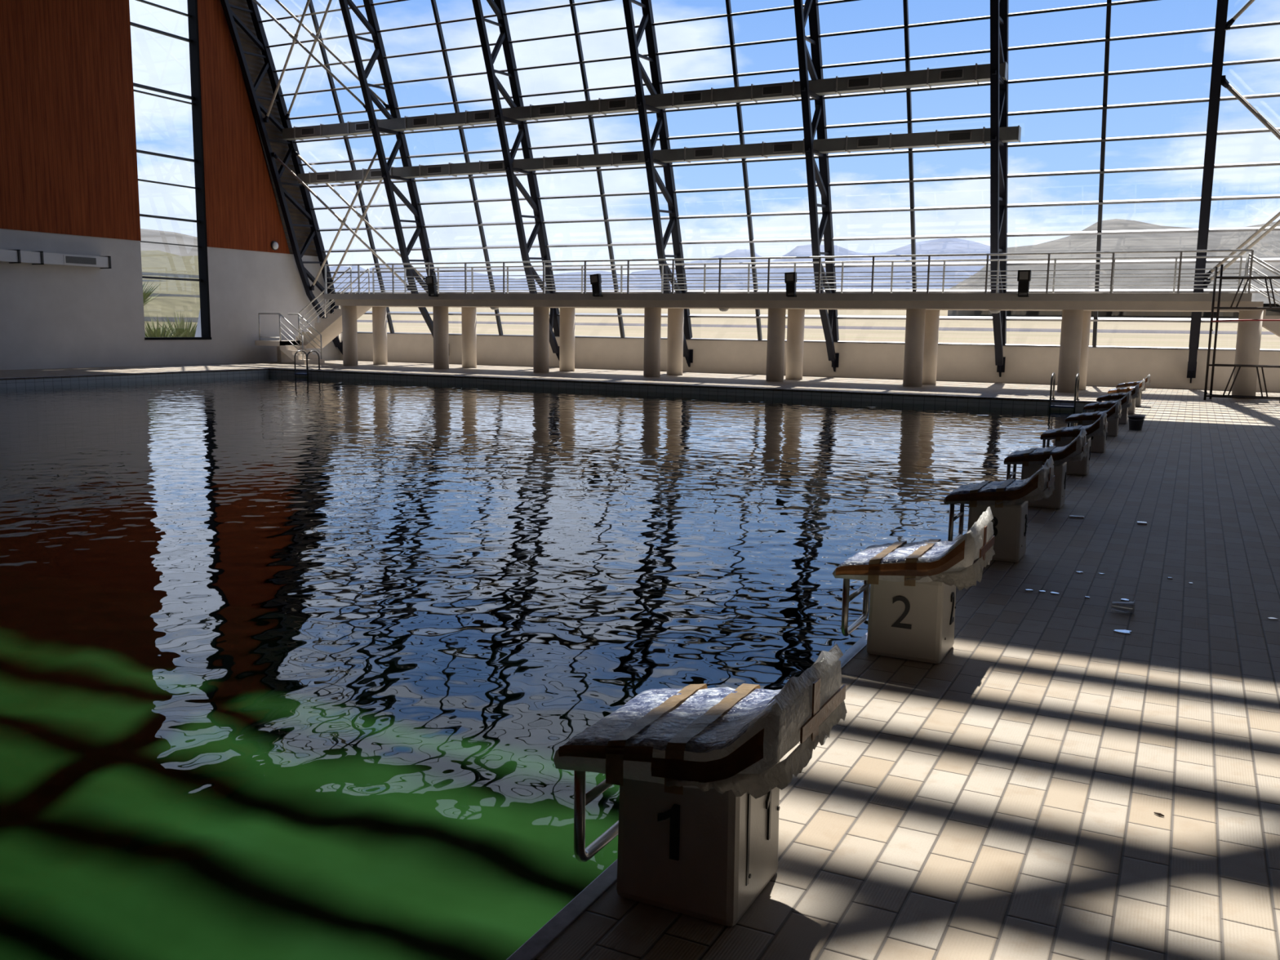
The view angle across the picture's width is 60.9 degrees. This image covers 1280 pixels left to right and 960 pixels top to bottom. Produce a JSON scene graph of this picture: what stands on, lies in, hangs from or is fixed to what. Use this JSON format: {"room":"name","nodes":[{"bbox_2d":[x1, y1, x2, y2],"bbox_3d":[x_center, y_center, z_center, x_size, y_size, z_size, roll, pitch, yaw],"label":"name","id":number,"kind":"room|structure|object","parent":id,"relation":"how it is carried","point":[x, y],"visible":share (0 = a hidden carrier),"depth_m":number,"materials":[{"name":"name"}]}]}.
{"room":"indoor swimming pool","nodes":[
{"label":"indoor swimming pool","id":0,"kind":"room"},
{"bbox_2d":[0,0,340,369],"bbox_3d":[-22.325,-10.202,22.488,0.380,16.300,46.000,5,9,26],"label":"wall","id":1,"kind":"structure","parent":0,"point":[68,172],"depth_m":33.83,"materials":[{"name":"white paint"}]},
{"bbox_2d":[0,248,111,268],"bbox_3d":[-20.432,-5.727,26.170,0.450,0.380,17.160,5,9,26],"label":"air duct","id":2,"kind":"object","parent":1,"relation":"attached to","point":[12,256],"visible":1,"depth_m":31.99,"materials":[{"name":"white metal"}]},
{"bbox_2d":[63,254,97,266],"bbox_3d":[-16.836,-6.611,32.776,0.020,0.260,1.120,5,9,26],"label":"grille","id":3,"kind":"object","parent":2,"relation":"attached to","point":[68,260],"depth_m":32.75,"materials":[{"name":"grey metal"}]},
{"bbox_2d":[130,0,211,339],"bbox_3d":[-15.577,-10.955,35.847,0.370,12.565,2.700,5,9,26],"label":"window","id":4,"kind":"structure","parent":1,"relation":"in","point":[192,15],"depth_m":36.73,"materials":[{"name":"clear glass"}]},
{"bbox_2d":[271,240,278,250],"bbox_3d":[-13.405,-8.620,40.027,0.130,0.330,0.330,5,9,26],"label":"wall lamp","id":5,"kind":"object","parent":1,"relation":"attached to","point":[274,245],"visible":1,"depth_m":39.96,"materials":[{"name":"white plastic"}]},
{"bbox_2d":[272,241,278,249],"bbox_3d":[-13.387,-8.618,40.018,0.090,0.290,0.290,5,9,26],"label":"diffuser","id":6,"kind":"object","parent":5,"relation":"attached to","point":[275,245],"depth_m":39.97,"materials":[{"name":"plastic"}]},
{"bbox_2d":[0,360,1279,959],"bbox_3d":[-6.265,-0.654,15.671,35.850,0.250,46.200,5,9,26],"label":"floor","id":7,"kind":"structure","parent":0,"point":[998,798],"depth_m":3.98,"materials":[{"name":"beige tile"}]},
{"bbox_2d":[293,350,320,377],"bbox_3d":[-10.495,-3.337,34.351,0.610,1.511,0.620,5,9,26],"label":"pool ladder","id":8,"kind":"object","parent":7,"relation":"attached to","point":[309,352],"visible":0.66,"depth_m":34.16,"materials":[{"name":"metal"}]},
{"bbox_2d":[254,306,371,364],"bbox_3d":[-11.769,-5.460,39.417,3.630,2.460,2.250,5,9,26],"label":"concrete staircase","id":9,"kind":"structure","parent":7,"relation":"on","point":[330,327],"depth_m":39.31,"materials":[{"name":"white concrete"}]},
{"bbox_2d":[0,369,1093,959],"bbox_3d":[-6.399,0.127,18.350,25.440,2.450,25.430,5,9,26],"label":"basin","id":10,"kind":"object","parent":7,"relation":"in","point":[242,727],"visible":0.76,"depth_m":7.46,"materials":[{"name":"tile"}]},
{"bbox_2d":[0,368,1097,959],"bbox_3d":[-6.381,-1.132,18.172,25.150,0.020,25.140,5,9,26],"label":"coping","id":11,"kind":"object","parent":7,"relation":"on","point":[531,948],"visible":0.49,"depth_m":2.92,"materials":[{"name":"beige tile"}]},
{"bbox_2d":[553,644,847,926],"bbox_3d":[0.170,0.776,2.922,0.647,0.670,0.546,5,9,26],"label":"starting block","id":12,"kind":"object","parent":7,"relation":"on","point":[700,774],"visible":1,"depth_m":2.79,"materials":[{"name":"plastic"}]},
{"bbox_2d":[324,293,1263,399],"bbox_3d":[2.274,-4.274,32.424,28.335,2.460,2.400,5,9,26],"label":"elevated walkway","id":13,"kind":"object","parent":7,"relation":"on","point":[922,309],"visible":0.96,"depth_m":30.63,"materials":[{"name":"paint"}]},
{"bbox_2d":[425,275,438,296],"bbox_3d":[-6.750,-6.287,35.281,0.345,0.676,0.248,5,9,26],"label":"floodlight","id":14,"kind":"object","parent":13,"relation":"attached to","point":[431,282],"visible":1,"depth_m":35.18,"materials":[{"name":"black plastic"}]},
{"bbox_2d":[489,306,499,310],"bbox_3d":[-4.739,-5.590,35.437,0.310,0.097,0.310,5,9,26],"label":"dome lamp","id":15,"kind":"object","parent":13,"relation":"attached to","point":[491,308],"visible":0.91,"depth_m":35.34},
{"bbox_2d":[590,273,603,297],"bbox_3d":[-1.309,-5.826,32.561,0.345,0.676,0.248,5,9,26],"label":"floodlight","id":16,"kind":"object","parent":13,"relation":"attached to","point":[595,279],"visible":1,"depth_m":32.46,"materials":[{"name":"black plastic"}]},
{"bbox_2d":[718,307,728,311],"bbox_3d":[2.450,-4.980,31.843,0.310,0.097,0.310,5,9,26],"label":"dome lamp","id":17,"kind":"object","parent":13,"relation":"attached to","point":[723,309],"visible":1,"depth_m":31.73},
{"bbox_2d":[784,271,796,297],"bbox_3d":[4.136,-5.362,29.839,0.321,0.670,0.248,5,9,26],"label":"floodlight","id":18,"kind":"object","parent":13,"relation":"attached to","point":[790,277],"visible":1,"depth_m":29.74,"materials":[{"name":"black plastic"}]},
{"bbox_2d":[988,309,1001,313],"bbox_3d":[9.273,-4.402,28.432,0.310,0.097,0.310,5,9,26],"label":"dome lamp","id":19,"kind":"object","parent":13,"relation":"attached to","point":[993,311],"visible":1,"depth_m":28.33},
{"bbox_2d":[1017,269,1031,297],"bbox_3d":[9.569,-4.899,27.123,0.310,0.665,0.248,5,9,26],"label":"floodlight","id":20,"kind":"object","parent":13,"relation":"attached to","point":[1024,277],"visible":1,"depth_m":27.03,"materials":[{"name":"black plastic"}]},
{"bbox_2d":[832,506,995,663],"bbox_3d":[1.293,0.472,5.124,0.649,0.684,0.545,5,9,26],"label":"starting block","id":21,"kind":"object","parent":7,"relation":"on","point":[911,601],"visible":1,"depth_m":4.98,"materials":[{"name":"plastic"}]},
{"bbox_2d":[943,455,1054,562],"bbox_3d":[2.416,0.177,7.321,0.652,0.686,0.554,5,9,26],"label":"starting block","id":22,"kind":"object","parent":7,"relation":"on","point":[1007,500],"visible":0.89,"depth_m":7.16,"materials":[{"name":"plastic"}]},
{"bbox_2d":[1004,428,1087,508],"bbox_3d":[3.543,-0.116,9.520,0.645,0.681,0.542,5,9,26],"label":"starting block","id":23,"kind":"object","parent":7,"relation":"on","point":[1032,460],"visible":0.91,"depth_m":9.35,"materials":[{"name":"plastic"}]},
{"bbox_2d":[1048,372,1079,411],"bbox_3d":[9.478,-1.644,24.365,0.610,1.511,0.620,5,9,26],"label":"pool ladder","id":24,"kind":"object","parent":7,"relation":"attached to","point":[1053,375],"visible":0.66,"depth_m":24.18,"materials":[{"name":"metal"}]},
{"bbox_2d":[1040,411,1107,475],"bbox_3d":[4.665,-0.406,11.721,0.650,0.669,0.544,5,9,26],"label":"starting block","id":25,"kind":"object","parent":7,"relation":"on","point":[1063,436],"visible":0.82,"depth_m":11.55,"materials":[{"name":"plastic"}]},
{"bbox_2d":[1068,515,1084,519],"bbox_3d":[3.582,0.303,8.932,0.114,0.015,0.060,4,9,20],"label":"strip","id":26,"kind":"object","parent":7,"relation":"on","point":[1069,516],"visible":1,"depth_m":8.92,"materials":[{"name":"metal"}]},
{"bbox_2d":[1064,399,1121,453],"bbox_3d":[5.790,-0.703,13.919,0.652,0.673,0.549,5,9,26],"label":"starting block","id":27,"kind":"object","parent":7,"relation":"on","point":[1098,444],"visible":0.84,"depth_m":13.75,"materials":[{"name":"plastic"}]},
{"bbox_2d":[1082,390,1132,436],"bbox_3d":[6.913,-0.995,16.115,0.643,0.666,0.547,5,9,26],"label":"starting block","id":28,"kind":"object","parent":7,"relation":"on","point":[1113,425],"visible":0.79,"depth_m":15.94,"materials":[{"name":"plastic"}]},
{"bbox_2d":[1096,384,1139,424],"bbox_3d":[8.037,-1.288,18.317,0.650,0.660,0.548,5,9,26],"label":"starting block","id":29,"kind":"object","parent":7,"relation":"on","point":[1135,391],"visible":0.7,"depth_m":18.14,"materials":[{"name":"plastic"}]},
{"bbox_2d":[1113,629,1132,634],"bbox_3d":[2.461,0.772,5.545,0.080,0.005,0.063,7,10,39],"label":"paper scrap","id":30,"kind":"object","parent":7,"relation":"on","point":[1121,631],"visible":1,"depth_m":5.54,"materials":[{"name":"paper"}]},
{"bbox_2d":[1111,600,1135,614],"bbox_3d":[2.631,0.688,5.927,0.116,0.082,0.080,5,9,26],"label":"plastic cup","id":31,"kind":"object","parent":7,"relation":"on","point":[1128,607],"visible":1,"depth_m":5.91,"materials":[{"name":"white"}]},
{"bbox_2d":[1120,598,1129,601],"bbox_3d":[2.762,0.683,6.196,0.044,0.007,0.040,5,9,26],"label":"paper scrap","id":32,"kind":"object","parent":7,"relation":"on","point":[1122,599],"visible":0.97,"depth_m":6.19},
{"bbox_2d":[1107,378,1146,414],"bbox_3d":[9.163,-1.587,20.513,0.643,0.668,0.546,5,9,26],"label":"starting block","id":33,"kind":"object","parent":7,"relation":"on","point":[1142,384],"visible":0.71,"depth_m":20.33,"materials":[{"name":"plastic"}]},
{"bbox_2d":[1115,374,1151,406],"bbox_3d":[10.285,-1.881,22.714,0.643,0.664,0.542,5,9,26],"label":"starting block","id":34,"kind":"object","parent":7,"relation":"on","point":[1138,402],"visible":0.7,"depth_m":22.53,"materials":[{"name":"plastic"}]},
{"bbox_2d":[1127,415,1145,430],"bbox_3d":[7.791,-0.895,17.103,0.252,0.215,0.254,5,9,26],"label":"bucket","id":35,"kind":"object","parent":7,"relation":"on","point":[1135,422],"visible":1,"depth_m":17.02,"materials":[{"name":"grey plastic"}]},
{"bbox_2d":[1137,521,1146,524],"bbox_3d":[4.007,0.344,8.687,0.072,0.015,0.060,4,9,20],"label":"strip","id":36,"kind":"object","parent":7,"relation":"on","point":[1138,522],"visible":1,"depth_m":8.66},
{"bbox_2d":[1154,812,1164,816],"bbox_3d":[1.640,1.055,3.439,0.009,0.008,0.032,-5,10,-37],"label":"twig","id":37,"kind":"object","parent":7,"relation":"on","point":[1157,813],"visible":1,"depth_m":3.44,"materials":[{"name":"wood"}]},
{"bbox_2d":[1203,264,1279,402],"bbox_3d":[13.903,-3.351,24.769,1.687,3.100,0.572,5,9,26],"label":"scaffold tower","id":38,"kind":"object","parent":7,"relation":"on","point":[1215,277],"visible":1,"depth_m":24.89,"materials":[{"name":"metal"}]},
{"bbox_2d":[1211,319,1279,321],"bbox_3d":[14.339,-3.539,24.179,2.921,0.086,0.041,5,9,26],"label":"pole","id":39,"kind":"object","parent":38,"relation":"attached to","point":[1237,319],"visible":1,"depth_m":24.51,"materials":[{"name":"metal"}]},
{"bbox_2d":[1238,309,1279,337],"bbox_3d":[15.987,-3.108,25.541,3.630,2.460,2.250,5,9,26],"label":"concrete staircase","id":40,"kind":"structure","parent":7,"relation":"on","point":[1273,326],"depth_m":25.96,"materials":[{"name":"white concrete"}]},
{"bbox_2d":[340,333,1279,391],"bbox_3d":[4.074,-4.036,35.778,35.850,1.100,0.380,5,9,26],"label":"wall","id":41,"kind":"structure","parent":0,"point":[1166,368],"depth_m":34.01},
{"bbox_2d":[220,0,342,354],"bbox_3d":[-13.154,-11.559,39.772,0.240,14.078,6.366,5,9,26],"label":"truss","id":42,"kind":"object","parent":41,"relation":"attached to","point":[261,42],"visible":0.82,"depth_m":39.60,"materials":[{"name":"black metal"}]},
{"bbox_2d":[262,0,310,122],"bbox_3d":[-11.603,-14.883,36.645,0.151,4.840,5.297,-6,11,-42],"label":"rod","id":43,"kind":"object","parent":42,"relation":"attached to","point":[266,118],"visible":1,"depth_m":37.26,"materials":[{"name":"paint"}]},
{"bbox_2d":[284,0,332,119],"bbox_3d":[-11.137,-15.252,37.514,0.151,4.840,5.301,-6,11,-42],"label":"rod","id":44,"kind":"object","parent":42,"relation":"attached to","point":[287,116],"visible":1,"depth_m":38.15,"materials":[{"name":"paint"}]},
{"bbox_2d":[253,0,366,111],"bbox_3d":[-11.652,-14.870,36.548,5.297,4.840,0.151,2,8,6],"label":"rod","id":45,"kind":"object","parent":42,"relation":"attached to","point":[264,9],"visible":1,"depth_m":36.54,"materials":[{"name":"paint"}]},
{"bbox_2d":[271,152,411,289],"bbox_3d":[-10.762,-9.334,39.268,5.225,4.840,0.150,2,8,8],"label":"rod","id":46,"kind":"object","parent":42,"relation":"attached to","point":[273,154],"visible":0.84,"depth_m":39.24,"materials":[{"name":"paint"}]},
{"bbox_2d":[310,151,377,290],"bbox_3d":[-10.712,-9.347,39.365,0.150,4.840,5.225,-7,11,-44],"label":"rod","id":47,"kind":"object","parent":42,"relation":"attached to","point":[312,287],"visible":1,"depth_m":39.26,"materials":[{"name":"paint"}]},
{"bbox_2d":[328,180,382,284],"bbox_3d":[-10.242,-9.717,40.244,0.150,4.840,5.228,-7,11,-44],"label":"rod","id":48,"kind":"object","parent":42,"relation":"attached to","point":[331,280],"visible":0.73,"depth_m":40.62,"materials":[{"name":"paint"}]},
{"bbox_2d":[292,149,426,284],"bbox_3d":[-10.291,-9.704,40.147,5.228,4.840,0.150,2,8,8],"label":"rod","id":49,"kind":"object","parent":42,"relation":"attached to","point":[294,151],"visible":0.77,"depth_m":40.11,"materials":[{"name":"paint"}]},
{"bbox_2d":[252,0,432,333],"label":"window","id":50,"kind":"structure","parent":41,"relation":"in","point":[313,13],"depth_m":39.60,"materials":[{"name":"metal"}]},
{"bbox_2d":[338,0,437,337],"bbox_3d":[-8.665,-11.178,37.528,0.240,14.078,6.366,5,9,26],"label":"truss","id":51,"kind":"object","parent":41,"relation":"attached to","point":[372,24],"visible":0.82,"depth_m":37.40,"materials":[{"name":"black metal"}]},
{"bbox_2d":[275,0,391,109],"bbox_3d":[-11.187,-15.239,37.417,5.301,4.840,0.151,2,8,6],"label":"rod","id":52,"kind":"object","parent":51,"relation":"attached to","point":[387,106],"visible":0.99,"depth_m":37.40,"materials":[{"name":"paint"}]},
{"bbox_2d":[371,0,542,335],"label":"window","id":53,"kind":"structure","parent":41,"relation":"in","point":[437,23],"depth_m":37.51,"materials":[{"name":"metal"}]},
{"bbox_2d":[471,0,559,359],"bbox_3d":[-4.159,-10.796,35.275,0.240,14.078,6.366,5,9,26],"label":"truss","id":54,"kind":"object","parent":41,"relation":"attached to","point":[498,6],"visible":0.87,"depth_m":35.39,"materials":[{"name":"black metal"}]},
{"bbox_2d":[504,0,675,337],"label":"window","id":55,"kind":"structure","parent":41,"relation":"in","point":[572,4],"depth_m":35.36,"materials":[{"name":"metal"}]},
{"bbox_2d":[622,0,693,367],"bbox_3d":[0.348,-10.414,33.022,0.240,14.078,6.366,5,9,26],"label":"truss","id":56,"kind":"object","parent":41,"relation":"attached to","point":[639,73],"visible":0.84,"depth_m":33.30,"materials":[{"name":"black metal"}]},
{"bbox_2d":[652,0,825,340],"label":"window","id":57,"kind":"structure","parent":41,"relation":"in","point":[757,316],"depth_m":33.22,"materials":[{"name":"metal"}]},
{"bbox_2d":[257,0,1279,359],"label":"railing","id":58,"kind":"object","parent":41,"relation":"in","point":[1107,39],"depth_m":29.37,"materials":[{"name":"metal"}]},
{"bbox_2d":[341,331,1279,351],"bbox_3d":[4.081,-4.581,35.700,35.850,0.060,0.480,5,9,26],"label":"window sill","id":59,"kind":"structure","parent":41,"relation":"on","point":[491,335],"depth_m":33.82,"materials":[{"name":"concrete"}]},
{"bbox_2d":[793,0,839,371],"bbox_3d":[4.855,-10.032,30.768,0.240,14.078,6.366,5,9,26],"label":"truss","id":60,"kind":"object","parent":41,"relation":"attached to","point":[813,65],"visible":0.88,"depth_m":31.22,"materials":[{"name":"black metal"}]},
{"bbox_2d":[817,0,992,320],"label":"window","id":61,"kind":"structure","parent":41,"relation":"in","point":[912,209],"depth_m":31.02,"materials":[{"name":"metal"}]},
{"bbox_2d":[990,0,1008,377],"bbox_3d":[9.362,-9.650,28.515,0.240,14.078,6.366,5,9,26],"label":"truss","id":62,"kind":"object","parent":41,"relation":"attached to","point":[999,9],"visible":0.91,"depth_m":29.06,"materials":[{"name":"black metal"}]},
{"bbox_2d":[282,61,1008,140],"bbox_3d":[-1.873,-11.591,33.777,25.285,0.505,1.382,5,9,26],"label":"beam","id":63,"kind":"structure","parent":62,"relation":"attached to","point":[977,73],"depth_m":32.62,"materials":[{"name":"metal"}]},
{"bbox_2d":[301,127,314,135],"bbox_3d":[-11.932,-12.517,39.093,0.620,0.244,0.032,5,9,26],"label":"grille","id":64,"kind":"object","parent":63,"relation":"attached to","point":[304,131],"depth_m":39.08,"materials":[{"name":"metal"}]},
{"bbox_2d":[355,122,369,130],"bbox_3d":[-9.685,-12.327,37.969,0.620,0.244,0.032,5,9,26],"label":"grille","id":65,"kind":"object","parent":63,"relation":"attached to","point":[358,126],"depth_m":37.96,"materials":[{"name":"metal"}]},
{"bbox_2d":[413,116,427,125],"bbox_3d":[-7.437,-12.136,36.846,0.620,0.244,0.032,5,9,26],"label":"grille","id":66,"kind":"object","parent":63,"relation":"attached to","point":[417,121],"depth_m":36.83,"materials":[{"name":"grey metal"}]},
{"bbox_2d":[474,111,489,120],"bbox_3d":[-5.190,-11.946,35.722,0.620,0.244,0.032,5,9,26],"label":"grille","id":67,"kind":"object","parent":63,"relation":"attached to","point":[478,116],"depth_m":35.71,"materials":[{"name":"grey metal"}]},
{"bbox_2d":[538,105,555,115],"bbox_3d":[-2.942,-11.755,34.598,0.620,0.244,0.032,5,9,26],"label":"grille","id":68,"kind":"object","parent":63,"relation":"attached to","point":[543,109],"depth_m":34.59,"materials":[{"name":"grey metal"}]},
{"bbox_2d":[608,98,626,108],"bbox_3d":[-0.695,-11.565,33.475,0.620,0.244,0.032,5,9,26],"label":"grille","id":69,"kind":"object","parent":63,"relation":"attached to","point":[612,103],"depth_m":33.46,"materials":[{"name":"grey metal"}]},
{"bbox_2d":[682,92,702,102],"bbox_3d":[1.553,-11.374,32.351,0.620,0.244,0.032,5,9,26],"label":"grille","id":70,"kind":"object","parent":63,"relation":"attached to","point":[687,97],"depth_m":32.35,"materials":[{"name":"grey metal"}]},
{"bbox_2d":[762,84,782,95],"bbox_3d":[3.800,-11.184,31.227,0.620,0.244,0.032,5,9,26],"label":"grille","id":71,"kind":"object","parent":63,"relation":"attached to","point":[767,90],"depth_m":31.21,"materials":[{"name":"grey metal"}]},
{"bbox_2d":[847,76,870,88],"bbox_3d":[6.048,-10.993,30.104,0.620,0.244,0.032,5,9,26],"label":"grille","id":72,"kind":"object","parent":63,"relation":"attached to","point":[852,82],"depth_m":30.10,"materials":[{"name":"grey metal"}]},
{"bbox_2d":[939,68,964,79],"bbox_3d":[8.296,-10.803,28.980,0.620,0.244,0.032,5,9,26],"label":"grille","id":73,"kind":"object","parent":63,"relation":"attached to","point":[944,73],"depth_m":28.97,"materials":[{"name":"grey metal"}]},
{"bbox_2d":[297,125,1021,185],"bbox_3d":[-1.391,-10.112,34.363,25.445,0.485,1.382,5,9,26],"label":"beam","id":74,"kind":"structure","parent":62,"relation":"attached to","point":[937,139],"depth_m":33.16,"materials":[{"name":"metal"}]},
{"bbox_2d":[315,173,329,180],"bbox_3d":[-11.554,-11.036,39.653,0.620,0.231,0.032,5,9,26],"label":"grille","id":75,"kind":"object","parent":74,"relation":"attached to","point":[319,176],"depth_m":39.64,"materials":[{"name":"metal"}]},
{"bbox_2d":[369,169,382,177],"bbox_3d":[-9.306,-10.845,38.529,0.620,0.231,0.032,5,9,26],"label":"grille","id":76,"kind":"object","parent":74,"relation":"attached to","point":[373,173],"depth_m":38.54,"materials":[{"name":"metal"}]},
{"bbox_2d":[426,165,442,173],"bbox_3d":[-7.059,-10.655,37.406,0.620,0.231,0.032,5,9,26],"label":"grille","id":77,"kind":"object","parent":74,"relation":"attached to","point":[430,169],"depth_m":37.40,"materials":[{"name":"grey metal"}]},
{"bbox_2d":[488,161,503,169],"bbox_3d":[-4.811,-10.464,36.282,0.620,0.231,0.032,5,9,26],"label":"grille","id":78,"kind":"object","parent":74,"relation":"attached to","point":[491,165],"depth_m":36.27,"materials":[{"name":"metal"}]},
{"bbox_2d":[552,157,568,166],"bbox_3d":[-2.564,-10.274,35.158,0.620,0.231,0.032,5,9,26],"label":"grille","id":79,"kind":"object","parent":74,"relation":"attached to","point":[557,162],"depth_m":35.15,"materials":[{"name":"grey metal"}]},
{"bbox_2d":[621,153,639,161],"bbox_3d":[-0.316,-10.083,34.035,0.620,0.231,0.032,5,9,26],"label":"grille","id":80,"kind":"object","parent":74,"relation":"attached to","point":[624,157],"depth_m":34.02,"materials":[{"name":"grey metal"}]},
{"bbox_2d":[694,148,713,157],"bbox_3d":[1.931,-9.893,32.911,0.620,0.231,0.032,5,9,26],"label":"grille","id":81,"kind":"object","parent":74,"relation":"attached to","point":[699,153],"depth_m":32.90,"materials":[{"name":"grey metal"}]},
{"bbox_2d":[773,142,793,152],"bbox_3d":[4.179,-9.702,31.787,0.620,0.231,0.032,5,9,26],"label":"grille","id":82,"kind":"object","parent":74,"relation":"attached to","point":[777,147],"depth_m":31.78,"materials":[{"name":"grey metal"}]},
{"bbox_2d":[857,137,879,146],"bbox_3d":[6.427,-9.512,30.663,0.620,0.231,0.032,5,9,26],"label":"grille","id":83,"kind":"object","parent":74,"relation":"attached to","point":[861,141],"depth_m":30.66,"materials":[{"name":"grey metal"}]},
{"bbox_2d":[947,131,971,142],"bbox_3d":[8.674,-9.321,29.540,0.620,0.231,0.032,5,9,26],"label":"grille","id":84,"kind":"object","parent":74,"relation":"attached to","point":[953,136],"depth_m":29.53,"materials":[{"name":"grey metal"}]},
{"bbox_2d":[1186,0,1228,382],"bbox_3d":[13.868,-9.268,26.262,0.240,14.078,6.366,5,9,26],"label":"truss","id":85,"kind":"object","parent":41,"relation":"attached to","point":[1222,5],"visible":0.91,"depth_m":26.75,"materials":[{"name":"black metal"}]},
{"bbox_2d":[1225,0,1254,30],"bbox_3d":[15.402,-12.595,23.145,0.151,4.840,5.297,-6,11,-42],"label":"rod","id":86,"kind":"object","parent":85,"relation":"attached to","point":[1231,21],"visible":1,"depth_m":25.15,"materials":[{"name":"paint"}]},
{"bbox_2d":[1203,219,1279,288],"bbox_3d":[16.292,-7.058,25.864,0.150,4.840,5.225,-7,11,-44],"label":"rod","id":87,"kind":"object","parent":85,"relation":"attached to","point":[1277,222],"visible":0.77,"depth_m":27.14,"materials":[{"name":"paint"}]},
{"bbox_2d":[1204,211,1279,279],"bbox_3d":[16.763,-7.428,26.743,0.150,4.840,5.228,-7,11,-44],"label":"rod","id":88,"kind":"object","parent":85,"relation":"attached to","point":[1277,215],"visible":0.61,"depth_m":28.05,"materials":[{"name":"paint"}]},
{"bbox_2d":[1220,76,1279,140],"bbox_3d":[16.243,-7.045,25.767,5.225,4.840,0.150,2,8,8],"label":"rod","id":89,"kind":"object","parent":85,"relation":"attached to","point":[1224,82],"visible":1,"depth_m":25.75,"materials":[{"name":"paint"}]},
{"bbox_2d":[1221,75,1279,133],"bbox_3d":[16.713,-7.415,26.646,5.228,4.840,0.150,2,8,8],"label":"rod","id":90,"kind":"object","parent":85,"relation":"attached to","point":[1222,76],"visible":0.28,"depth_m":26.61,"materials":[{"name":"paint"}]},
{"bbox_2d":[1200,21,1279,323],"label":"window","id":91,"kind":"structure","parent":41,"relation":"in","point":[1273,23],"depth_m":27.51,"materials":[{"name":"metal"}]},
{"label":"outside","id":92,"kind":"structure","parent":0,"visible":0},
{"bbox_2d":[141,250,199,334],"bbox_3d":[-70.931,-21.804,105.718,159.000,16.467,261.670,5,9,26],"label":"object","id":93,"kind":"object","parent":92,"point":[152,261],"visible":0.08,"depth_m":70.43,"materials":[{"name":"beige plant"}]},
{"bbox_2d":[142,278,160,306],"bbox_3d":[-23.521,-8.608,50.122,3.128,2.369,3.170,1,8,4],"label":"shrub","id":94,"kind":"object","parent":93,"relation":"on","point":[145,295],"visible":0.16,"depth_m":50.39,"materials":[{"name":"green plant"}]},
{"bbox_2d":[142,279,164,281],"bbox_3d":[-37.860,-12.859,69.099,0.240,0.370,26.000,5,9,26],"label":"kerb","id":95,"kind":"object","parent":93,"relation":"on","point":[143,280],"depth_m":76.08,"materials":[{"name":"concrete"}]},
{"bbox_2d":[144,315,191,337],"bbox_3d":[-18.685,-5.540,42.320,2.385,1.814,2.459,5,9,26],"label":"shrub","id":96,"kind":"object","parent":93,"relation":"on","point":[158,332],"visible":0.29,"depth_m":42.16,"materials":[{"name":"green plant"}]},
{"bbox_2d":[142,271,199,278],"bbox_3d":[-52.797,-18.768,96.530,0.240,0.370,36.400,5,9,26],"label":"kerb","id":97,"kind":"object","parent":93,"relation":"on","point":[174,275],"depth_m":108.36,"materials":[{"name":"grey concrete"}]},
{"bbox_2d":[144,316,198,322],"bbox_3d":[-25.236,-6.793,46.039,0.240,0.370,17.200,5,9,26],"label":"kerb","id":98,"kind":"object","parent":93,"relation":"on","point":[146,318],"depth_m":51.53,"materials":[{"name":"grey concrete"}]},
{"bbox_2d":[149,293,199,297],"bbox_3d":[-29.822,-9.350,54.375,0.240,0.370,20.400,5,9,26],"label":"kerb","id":99,"kind":"object","parent":93,"relation":"on","point":[153,294],"depth_m":61.20,"materials":[{"name":"concrete"}]},
{"bbox_2d":[151,310,198,337],"bbox_3d":[-18.409,-5.869,43.865,2.655,2.039,2.603,3,8,15],"label":"shrub","id":100,"kind":"object","parent":93,"relation":"on","point":[180,329],"visible":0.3,"depth_m":43.62,"materials":[{"name":"green plant"}]},
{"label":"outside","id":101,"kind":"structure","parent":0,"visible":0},
{"bbox_2d":[356,320,1275,334],"bbox_3d":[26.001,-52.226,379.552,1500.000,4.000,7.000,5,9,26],"label":"gravel track","id":102,"kind":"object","parent":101,"point":[357,321],"visible":0.25,"depth_m":348.36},
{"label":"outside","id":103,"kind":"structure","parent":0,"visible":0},
{"bbox_2d":[338,304,1279,349],"bbox_3d":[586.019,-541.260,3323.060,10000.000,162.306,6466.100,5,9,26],"label":"wall","id":104,"kind":"structure","parent":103,"point":[1135,340],"depth_m":391.76,"materials":[{"name":"beige concrete"}]},
{"bbox_2d":[195,311,201,337],"bbox_3d":[-14.076,-8.850,40.877,0.700,9.300,6.950,5,9,26],"label":"buttress","id":105,"kind":"object","parent":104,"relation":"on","point":[198,333],"depth_m":38.74,"materials":[{"name":"white paint"}]},
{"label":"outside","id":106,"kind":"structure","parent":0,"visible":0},
{"bbox_2d":[949,218,1279,304],"bbox_3d":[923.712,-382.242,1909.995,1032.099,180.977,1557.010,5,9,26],"label":"hill","id":107,"kind":"structure","parent":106,"point":[1268,246],"depth_m":1670.87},
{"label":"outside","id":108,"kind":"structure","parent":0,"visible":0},
{"bbox_2d":[140,228,198,256],"bbox_3d":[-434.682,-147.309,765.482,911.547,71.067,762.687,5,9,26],"label":"hill","id":109,"kind":"structure","parent":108,"point":[147,235],"depth_m":684.39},
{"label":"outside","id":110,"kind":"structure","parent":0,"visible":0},
{"bbox_2d":[328,238,990,290],"bbox_3d":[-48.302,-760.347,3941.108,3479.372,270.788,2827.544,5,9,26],"label":"mountain range","id":111,"kind":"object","parent":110,"point":[942,246],"visible":0.3,"depth_m":3538.10,"materials":[{"name":"blue stone"}]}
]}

